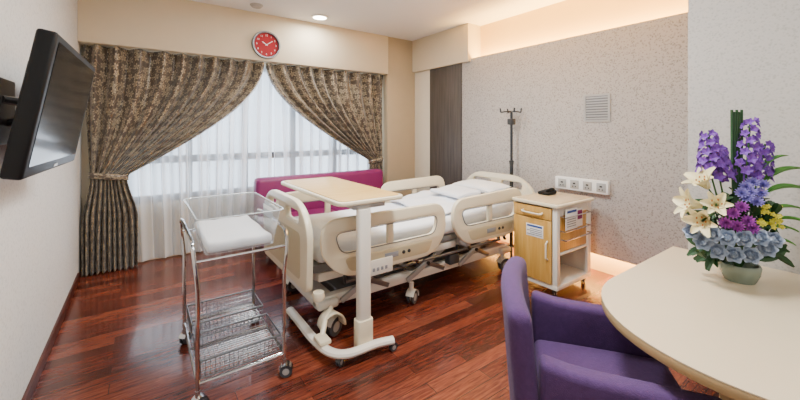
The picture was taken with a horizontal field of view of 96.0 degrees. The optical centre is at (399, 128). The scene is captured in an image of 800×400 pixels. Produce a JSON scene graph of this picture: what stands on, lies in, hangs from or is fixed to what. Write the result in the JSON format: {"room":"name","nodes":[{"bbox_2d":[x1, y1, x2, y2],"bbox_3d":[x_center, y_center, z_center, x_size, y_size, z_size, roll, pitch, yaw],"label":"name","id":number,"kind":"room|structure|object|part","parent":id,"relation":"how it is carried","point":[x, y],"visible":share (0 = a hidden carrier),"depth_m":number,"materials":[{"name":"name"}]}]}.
{"room":"hospital room","nodes":[
{"label":"hospital room","id":0,"kind":"room"},
{"bbox_2d":[0,0,80,399],"bbox_3d":[-1.419,0.015,1.043,0.100,2.870,6.750,0,0,-36],"label":"wall","id":1,"kind":"structure","parent":0,"point":[40,214],"depth_m":1.98,"materials":[{"name":"paint"}]},
{"bbox_2d":[0,28,94,179],"bbox_3d":[-1.594,-0.090,1.614,0.277,0.538,0.924,0,0,-36],"label":"television","id":2,"kind":"object","parent":1,"relation":"attached to","point":[42,134],"visible":1,"depth_m":1.38,"materials":[{"name":"black plastic"}]},
{"bbox_2d":[21,273,79,399],"bbox_3d":[-1.265,1.410,0.926,0.015,0.080,6.180,0,0,-36],"label":"baseboard","id":3,"kind":"structure","parent":1,"relation":"attached to","point":[33,382],"depth_m":2.31,"materials":[{"name":"brown wood"}]},
{"bbox_2d":[81,46,248,271],"bbox_3d":[-1.546,0.015,4.984,4.294,2.870,0.200,0,0,-36],"label":"wall","id":4,"kind":"structure","parent":0,"point":[85,182],"depth_m":3.67,"materials":[{"name":"beige paint"}]},
{"bbox_2d":[128,65,272,261],"bbox_3d":[-2.345,0.301,4.232,1.690,2.262,0.092,0,0,-36],"label":"sheer curtain","id":5,"kind":"object","parent":4,"relation":"hanging from","point":[179,176],"visible":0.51,"depth_m":4.25,"materials":[{"name":"white fabric"}]},
{"bbox_2d":[78,0,387,74],"bbox_3d":[-1.705,-1.130,4.581,3.564,0.580,0.270,0,0,-36],"label":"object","id":6,"kind":"structure","parent":4,"relation":"attached to","point":[191,28],"depth_m":4.14,"materials":[{"name":"beige paint"}]},
{"bbox_2d":[82,44,263,275],"bbox_3d":[-2.408,0.301,4.021,1.726,2.273,0.174,0,0,-36],"label":"curtain","id":7,"kind":"object","parent":6,"relation":"hanging from","point":[143,106],"visible":0.99,"depth_m":3.75,"materials":[{"name":"fabric"}]},
{"bbox_2d":[252,31,279,58],"bbox_3d":[-1.644,-1.035,4.430,0.344,0.344,0.045,0,0,-36],"label":"wall clock","id":8,"kind":"object","parent":6,"relation":"attached to","point":[265,44],"visible":1,"depth_m":4.42,"materials":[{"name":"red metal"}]},
{"bbox_2d":[139,108,367,203],"bbox_3d":[-1.742,-0.003,4.807,3.180,1.665,0.060,0,0,-36],"label":"window","id":9,"kind":"structure","parent":4,"relation":"in","point":[293,112],"depth_m":4.97,"materials":[{"name":"white glass"}]},
{"bbox_2d":[273,87,368,175],"bbox_3d":[-1.001,0.301,5.198,1.644,2.262,0.092,0,0,-36],"label":"sheer curtain","id":10,"kind":"object","parent":4,"relation":"hanging from","point":[302,129],"visible":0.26,"depth_m":4.95,"materials":[{"name":"white fabric"}]},
{"bbox_2d":[266,62,383,184],"bbox_3d":[-0.974,0.301,5.052,1.781,2.273,0.174,0,0,-36],"label":"curtain","id":11,"kind":"object","parent":4,"relation":"hanging from","point":[346,106],"visible":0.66,"depth_m":5.13,"materials":[{"name":"fabric"}]},
{"bbox_2d":[382,37,414,196],"bbox_3d":[0.032,0.015,5.842,0.730,2.870,0.250,0,0,-36],"label":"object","id":12,"kind":"structure","parent":4,"relation":"attached to","point":[398,86],"depth_m":5.65,"materials":[{"name":"beige paint"}]},
{"bbox_2d":[31,238,718,399],"bbox_3d":[0.365,1.490,2.325,4.494,0.080,6.750,0,0,-36],"label":"floor","id":13,"kind":"structure","parent":0,"point":[119,332],"depth_m":2.49,"materials":[{"name":"brown wood"}]},
{"bbox_2d":[178,192,292,399],"bbox_3d":[-1.062,0.959,2.279,0.537,0.981,0.804,0,0,-36],"label":"cart","id":14,"kind":"object","parent":13,"relation":"on","point":[286,367],"visible":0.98,"depth_m":2.14,"materials":[{"name":"silver metal"}]},
{"bbox_2d":[186,289,262,340],"bbox_3d":[-1.179,1.234,2.425,0.422,0.099,0.305,0,0,-36],"label":"wire basket","id":15,"kind":"object","parent":14,"relation":"on","point":[189,320],"depth_m":2.43,"materials":[{"name":"metal"}]},
{"bbox_2d":[184,192,283,252],"bbox_3d":[-1.067,0.572,2.269,0.461,0.207,0.726,0,0,-36],"label":"tub","id":16,"kind":"object","parent":14,"relation":"in","point":[267,211],"depth_m":2.13,"materials":[{"name":"plastic"}]},
{"bbox_2d":[198,215,271,252],"bbox_3d":[-1.067,0.644,2.269,0.345,0.056,0.610,0,0,-36],"label":"mattress","id":17,"kind":"object","parent":14,"relation":"in","point":[229,233],"visible":0.86,"depth_m":2.13,"materials":[{"name":"fabric"}]},
{"bbox_2d":[193,313,280,379],"bbox_3d":[-0.955,1.252,2.112,0.422,0.099,0.305,0,0,-36],"label":"wire basket","id":18,"kind":"object","parent":14,"relation":"on","point":[269,322],"depth_m":2.07,"materials":[{"name":"metal"}]},
{"bbox_2d":[254,169,382,247],"bbox_3d":[-0.830,1.015,4.514,1.760,0.870,0.740,0,0,-36],"label":"sofa","id":19,"kind":"object","parent":13,"relation":"on","point":[262,186],"visible":0.14,"depth_m":4.49,"materials":[{"name":"leather"}]},
{"bbox_2d":[258,207,334,228],"bbox_3d":[-1.133,1.075,4.182,0.874,0.150,0.555,0,0,-36],"label":"seat cushion","id":20,"kind":"object","parent":19,"relation":"on","point":[311,210],"depth_m":4.31,"materials":[{"name":"leather"}]},
{"bbox_3d":[-0.993,0.890,4.741,1.760,0.620,0.180,0,0,-36],"label":"backrest","id":21,"kind":"part","parent":19,"relation":"part of","materials":[{"name":"leather"}]},
{"bbox_2d":[330,206,349,210],"bbox_3d":[-0.419,1.075,4.696,0.874,0.150,0.555,0,0,-36],"label":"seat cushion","id":22,"kind":"object","parent":19,"relation":"on","point":[335,208],"depth_m":4.53,"materials":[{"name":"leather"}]},
{"bbox_2d":[281,177,402,366],"bbox_3d":[-0.520,0.950,2.760,0.604,0.999,1.271,0,0,-36],"label":"table","id":23,"kind":"object","parent":13,"relation":"on","point":[361,198],"visible":1,"depth_m":2.31,"materials":[{"name":"beige plastic"}]},
{"bbox_3d":[-0.365,0.500,2.582,0.240,0.030,0.580,0,0,-36],"label":"support arm","id":24,"kind":"part","parent":23,"relation":"part of","materials":[{"name":"grey metal"}]},
{"bbox_2d":[263,171,534,346],"bbox_3d":[0.147,0.975,3.475,2.550,0.949,1.272,0,0,-36],"label":"hospital bed","id":25,"kind":"object","parent":13,"relation":"on","point":[332,282],"visible":0.76,"depth_m":2.82,"materials":[{"name":"beige plastic"}]},
{"bbox_3d":[-0.888,0.795,2.779,0.056,0.590,1.039,0,0,-36],"label":"footboard","id":26,"kind":"part","parent":25,"relation":"part of","materials":[{"name":"beige plastic"}]},
{"bbox_3d":[-0.721,0.800,3.583,1.035,0.420,0.045,0,0,-36],"label":"rail","id":27,"kind":"part","parent":25,"relation":"part of","materials":[{"name":"beige plastic"}]},
{"bbox_3d":[-0.254,1.150,2.753,0.446,0.241,0.024,0,0,-36],"label":"lift arm","id":28,"kind":"part","parent":25,"relation":"part of","materials":[{"name":"grey metal"}]},
{"bbox_3d":[-0.269,1.150,2.774,0.446,0.241,0.024,0,0,-36],"label":"lift arm","id":29,"kind":"part","parent":25,"relation":"part of","materials":[{"name":"grey metal"}]},
{"bbox_3d":[-0.167,0.985,2.564,0.280,0.110,0.015,0,0,-36],"label":"control panel","id":30,"kind":"part","parent":25,"relation":"part of","materials":[{"name":"white plastic"}]},
{"bbox_3d":[-0.075,0.805,2.667,1.095,0.410,0.045,0,0,-36],"label":"rail","id":31,"kind":"part","parent":25,"relation":"part of","materials":[{"name":"beige plastic"}]},
{"bbox_3d":[0.127,1.042,3.508,2.300,0.075,0.830,0,0,-36],"label":"frame","id":32,"kind":"part","parent":25,"relation":"part of","materials":[{"name":"beige plastic"}]},
{"bbox_3d":[0.057,1.240,3.452,2.120,0.080,0.820,0,0,-36],"label":"frame","id":33,"kind":"part","parent":25,"relation":"part of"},
{"bbox_2d":[295,192,512,262],"bbox_3d":[0.135,0.822,3.514,2.360,0.232,0.890,0,0,-36],"label":"mattress","id":34,"kind":"object","parent":25,"relation":"on","point":[346,241],"visible":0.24,"depth_m":3.05,"materials":[{"name":"white fabric"}]},
{"bbox_2d":[390,190,468,214],"bbox_3d":[0.376,0.732,3.693,0.623,0.094,0.803,0,0,-36],"label":"folded blanket","id":35,"kind":"object","parent":34,"relation":"on","point":[422,197],"visible":0.5,"depth_m":3.70,"materials":[{"name":"white fabric"}]},
{"bbox_2d":[430,185,480,198],"bbox_3d":[0.586,0.664,3.838,0.330,0.065,0.450,0,0,-36],"label":"sheet","id":36,"kind":"object","parent":35,"relation":"on","point":[454,191],"visible":0.98,"depth_m":3.76,"materials":[{"name":"white fabric"}]},
{"bbox_2d":[451,179,510,192],"bbox_3d":[0.908,0.645,4.100,0.360,0.103,0.600,0,0,-36],"label":"pillow","id":37,"kind":"object","parent":34,"relation":"on","point":[484,186],"visible":0.77,"depth_m":3.96,"materials":[{"name":"fabric"}]},
{"bbox_3d":[0.169,0.791,4.222,0.946,0.437,0.045,0,0,-36],"label":"rail","id":38,"kind":"part","parent":25,"relation":"part of","materials":[{"name":"beige plastic"}]},
{"bbox_3d":[0.302,1.100,3.092,1.700,0.023,0.024,0,0,-36],"label":"accessory rail","id":39,"kind":"part","parent":25,"relation":"part of","materials":[{"name":"grey metal"}]},
{"bbox_3d":[0.233,1.150,3.103,0.446,0.241,0.024,0,0,-36],"label":"lift arm","id":40,"kind":"part","parent":25,"relation":"part of","materials":[{"name":"grey metal"}]},
{"bbox_3d":[0.218,1.150,3.124,0.446,0.241,0.024,0,0,-36],"label":"lift arm","id":41,"kind":"part","parent":25,"relation":"part of","materials":[{"name":"grey metal"}]},
{"bbox_3d":[0.720,1.150,3.453,0.446,0.241,0.024,0,0,-36],"label":"lift arm","id":42,"kind":"part","parent":25,"relation":"part of","materials":[{"name":"grey metal"}]},
{"bbox_3d":[0.705,1.150,3.474,0.446,0.241,0.024,0,0,-36],"label":"lift arm","id":43,"kind":"part","parent":25,"relation":"part of","materials":[{"name":"grey metal"}]},
{"bbox_3d":[0.822,0.792,3.312,0.945,0.436,0.045,0,0,-36],"label":"rail","id":44,"kind":"part","parent":25,"relation":"part of","materials":[{"name":"beige plastic"}]},
{"bbox_3d":[1.142,0.735,4.238,0.045,0.430,1.016,0,0,-36],"label":"headboard","id":45,"kind":"part","parent":25,"relation":"part of","materials":[{"name":"beige plastic"}]},
{"bbox_2d":[500,108,521,255],"bbox_3d":[1.283,0.606,4.173,0.195,1.696,0.454,0,0,-36],"label":"stand","id":46,"kind":"object","parent":13,"relation":"on","point":[511,121],"visible":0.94,"depth_m":4.17,"materials":[{"name":"metal"}]},
{"bbox_2d":[512,192,593,295],"bbox_3d":[1.437,1.044,3.371,0.651,0.812,0.502,0,0,-36],"label":"base cabinet","id":47,"kind":"object","parent":13,"relation":"on","point":[552,233],"visible":0.84,"depth_m":3.23,"materials":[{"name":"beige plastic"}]},
{"bbox_3d":[1.175,0.741,3.215,0.042,0.026,0.217,0,0,-36],"label":"handle","id":48,"kind":"part","parent":47,"relation":"part of","materials":[{"name":"beige plastic"}]},
{"bbox_3d":[1.187,0.738,3.237,0.013,0.105,0.380,0,0,-36],"label":"drawer","id":49,"kind":"part","parent":47,"relation":"part of","materials":[{"name":"brown wood"}]},
{"bbox_3d":[1.187,1.065,3.237,0.013,0.540,0.380,0,0,-36],"label":"door","id":50,"kind":"part","parent":47,"relation":"part of","materials":[{"name":"brown wood"}]},
{"bbox_3d":[1.198,0.905,3.207,0.004,0.110,0.170,0,0,-36],"label":"label plate","id":51,"kind":"part","parent":47,"relation":"part of","materials":[{"name":"white paper"}]},
{"bbox_3d":[1.261,1.050,3.098,0.039,0.173,0.016,0,0,-36],"label":"handle","id":52,"kind":"part","parent":47,"relation":"part of","materials":[{"name":"beige plastic"}]},
{"bbox_2d":[512,192,593,208],"bbox_3d":[1.439,0.655,3.386,0.630,0.035,0.480,0,0,-36],"label":"countertop","id":53,"kind":"structure","parent":47,"relation":"on","point":[560,200],"depth_m":3.27,"materials":[{"name":"beige laminate"}]},
{"bbox_2d":[538,188,556,194],"bbox_3d":[1.440,0.604,3.522,0.150,0.065,0.120,0,0,-36],"label":"telephone","id":54,"kind":"object","parent":53,"relation":"on","point":[551,191],"visible":1,"depth_m":3.48,"materials":[{"name":"black plastic"}]},
{"bbox_3d":[1.547,0.907,3.228,0.456,0.315,0.012,0,0,-36],"label":"panel","id":55,"kind":"part","parent":47,"relation":"part of","materials":[{"name":"brown wood"}]},
{"bbox_2d":[501,256,721,399],"bbox_3d":[0.766,1.032,1.459,0.687,0.835,0.621,0,0,17],"label":"armchair","id":56,"kind":"object","parent":13,"relation":"on","point":[558,348],"visible":0.88,"depth_m":1.44,"materials":[{"name":"fabric"}]},
{"bbox_3d":[0.515,0.953,1.537,0.161,0.675,0.621,0,0,17],"label":"backrest","id":57,"kind":"part","parent":56,"relation":"part of","materials":[{"name":"fabric"}]},
{"bbox_3d":[0.911,1.056,1.693,0.550,0.507,0.085,0,0,17],"label":"armrest","id":58,"kind":"part","parent":56,"relation":"part of","materials":[{"name":"fabric"}]},
{"bbox_2d":[534,340,680,391],"bbox_3d":[0.831,1.067,1.438,0.540,0.167,0.444,0,0,17],"label":"seat cushion","id":59,"kind":"object","parent":56,"relation":"on","point":[625,360],"depth_m":1.55,"materials":[{"name":"fabric"}]},
{"bbox_3d":[0.751,1.056,1.183,0.550,0.507,0.085,0,0,17],"label":"armrest","id":60,"kind":"part","parent":56,"relation":"part of","materials":[{"name":"fabric"}]},
{"bbox_2d":[601,246,799,399],"bbox_3d":[1.416,1.078,1.387,1.278,0.744,1.000,0,0,-36],"label":"table","id":61,"kind":"object","parent":13,"relation":"on","point":[737,341],"visible":0.98,"depth_m":1.32,"materials":[{"name":"beige laminate"}]},
{"bbox_2d":[672,110,799,284],"bbox_3d":[1.564,0.308,1.684,0.618,0.797,0.312,0,0,-11],"label":"flower arrangement","id":62,"kind":"object","parent":61,"relation":"on","point":[735,246],"visible":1,"depth_m":1.63,"materials":[{"name":"plant"}]},
{"bbox_3d":[1.566,0.255,1.689,0.013,0.691,0.026,0,0,-16],"label":"horsetail stem","id":63,"kind":"part","parent":62,"relation":"part of","materials":[{"name":"green plant"}]},
{"bbox_3d":[1.575,0.260,1.689,0.013,0.681,0.026,0,0,1],"label":"horsetail stem","id":64,"kind":"part","parent":62,"relation":"part of","materials":[{"name":"green plant"}]},
{"bbox_3d":[1.583,0.255,1.689,0.012,0.691,0.027,0,0,26],"label":"horsetail stem","id":65,"kind":"part","parent":62,"relation":"part of","materials":[{"name":"green plant"}]},
{"bbox_3d":[1.592,0.260,1.689,0.011,0.681,0.031,0,0,41],"label":"horsetail stem","id":66,"kind":"part","parent":62,"relation":"part of","materials":[{"name":"green plant"}]},
{"bbox_3d":[1.603,0.494,1.686,0.331,0.316,0.095,0,0,-1],"label":"stem","id":67,"kind":"part","parent":62,"relation":"part of","materials":[{"name":"plant"}]},
{"bbox_3d":[1.601,0.255,1.689,0.035,0.691,0.013,0,0,-36],"label":"horsetail stem","id":68,"kind":"part","parent":62,"relation":"part of","materials":[{"name":"green plant"}]},
{"bbox_2d":[190,0,564,40],"bbox_3d":[0.365,-1.460,2.325,4.494,0.080,6.750,0,0,-36],"label":"ceiling","id":69,"kind":"structure","parent":0,"point":[411,20],"depth_m":4.39,"materials":[{"name":"paint"}]},
{"bbox_2d":[250,3,262,8],"bbox_3d":[-1.640,-1.405,4.116,0.140,0.030,0.140,0,0,-36],"label":"smoke detector","id":70,"kind":"object","parent":69,"relation":"attached to","point":[253,5],"visible":1,"depth_m":4.08,"materials":[{"name":"white plastic"}]},
{"bbox_2d":[311,14,327,19],"bbox_3d":[-1.011,-1.411,4.544,0.210,0.018,0.210,0,0,-36],"label":"recessed light","id":71,"kind":"object","parent":69,"relation":"in","point":[314,16],"visible":1,"depth_m":4.53,"materials":[{"name":"white plastic"}]},
{"bbox_2d":[481,0,687,275],"bbox_3d":[1.441,0.015,4.593,0.100,2.870,4.322,0,0,-36],"label":"wall","id":72,"kind":"structure","parent":0,"point":[567,18],"depth_m":3.88,"materials":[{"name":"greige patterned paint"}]},
{"bbox_2d":[415,70,429,192],"bbox_3d":[0.431,0.270,5.740,0.200,2.360,0.380,0,0,-36],"label":"trim","id":73,"kind":"structure","parent":72,"relation":"attached to","point":[422,79],"depth_m":5.68,"materials":[{"name":"beige paint"}]},
{"bbox_2d":[430,63,461,188],"bbox_3d":[0.737,0.270,5.307,0.210,2.360,0.670,0,0,-36],"label":"trim","id":74,"kind":"structure","parent":72,"relation":"attached to","point":[445,82],"depth_m":5.21,"materials":[{"name":"laminate"}]},
{"bbox_2d":[412,23,480,72],"bbox_3d":[0.656,-1.165,5.385,0.250,0.510,1.220,0,0,-36],"label":"trim","id":75,"kind":"structure","parent":72,"relation":"attached to","point":[459,44],"depth_m":5.14,"materials":[{"name":"beige paint"}]},
{"bbox_2d":[688,0,799,273],"bbox_3d":[2.923,0.015,1.502,1.300,2.870,2.428,0,0,-36],"label":"wall","id":76,"kind":"structure","parent":0,"point":[744,55],"depth_m":1.89,"materials":[{"name":"paint"}]},
{"bbox_2d":[462,12,687,264],"bbox_3d":[1.690,0.135,3.842,0.030,2.170,2.812,0,0,-36],"label":"wall","id":77,"kind":"structure","parent":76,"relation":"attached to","point":[642,152],"depth_m":3.46,"materials":[{"name":"beige paint"}]},
{"bbox_2d":[555,176,609,194],"bbox_3d":[1.808,0.557,3.596,0.065,0.125,0.530,0,0,-36],"label":"panel","id":78,"kind":"object","parent":77,"relation":"attached to","point":[563,182],"visible":1,"depth_m":3.55,"materials":[{"name":"white plastic"}]},
{"bbox_2d":[558,178,565,186],"bbox_3d":[1.678,0.557,3.730,0.011,0.085,0.086,0,0,-36],"label":"socket","id":79,"kind":"object","parent":78,"relation":"attached to","point":[561,181],"depth_m":3.73,"materials":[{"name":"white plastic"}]},
{"bbox_2d":[570,180,578,188],"bbox_3d":[1.754,0.557,3.625,0.011,0.085,0.086,0,0,-36],"label":"socket","id":80,"kind":"object","parent":78,"relation":"attached to","point":[574,184],"depth_m":3.62,"materials":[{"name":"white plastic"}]},
{"bbox_2d":[583,181,591,190],"bbox_3d":[1.830,0.557,3.519,0.011,0.085,0.086,0,0,-36],"label":"socket","id":81,"kind":"object","parent":78,"relation":"attached to","point":[587,185],"depth_m":3.52,"materials":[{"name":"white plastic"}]},
{"bbox_2d":[596,183,605,192],"bbox_3d":[1.906,0.557,3.413,0.011,0.085,0.086,0,0,-36],"label":"socket","id":82,"kind":"object","parent":78,"relation":"attached to","point":[600,187],"depth_m":3.41,"materials":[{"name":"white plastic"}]},
{"bbox_2d":[584,93,610,121],"bbox_3d":[1.911,-0.205,3.497,0.013,0.270,0.250,0,0,-36],"label":"air vent","id":83,"kind":"object","parent":77,"relation":"attached to","point":[597,107],"visible":1,"depth_m":3.49,"materials":[{"name":"grey metal"}]}
]}

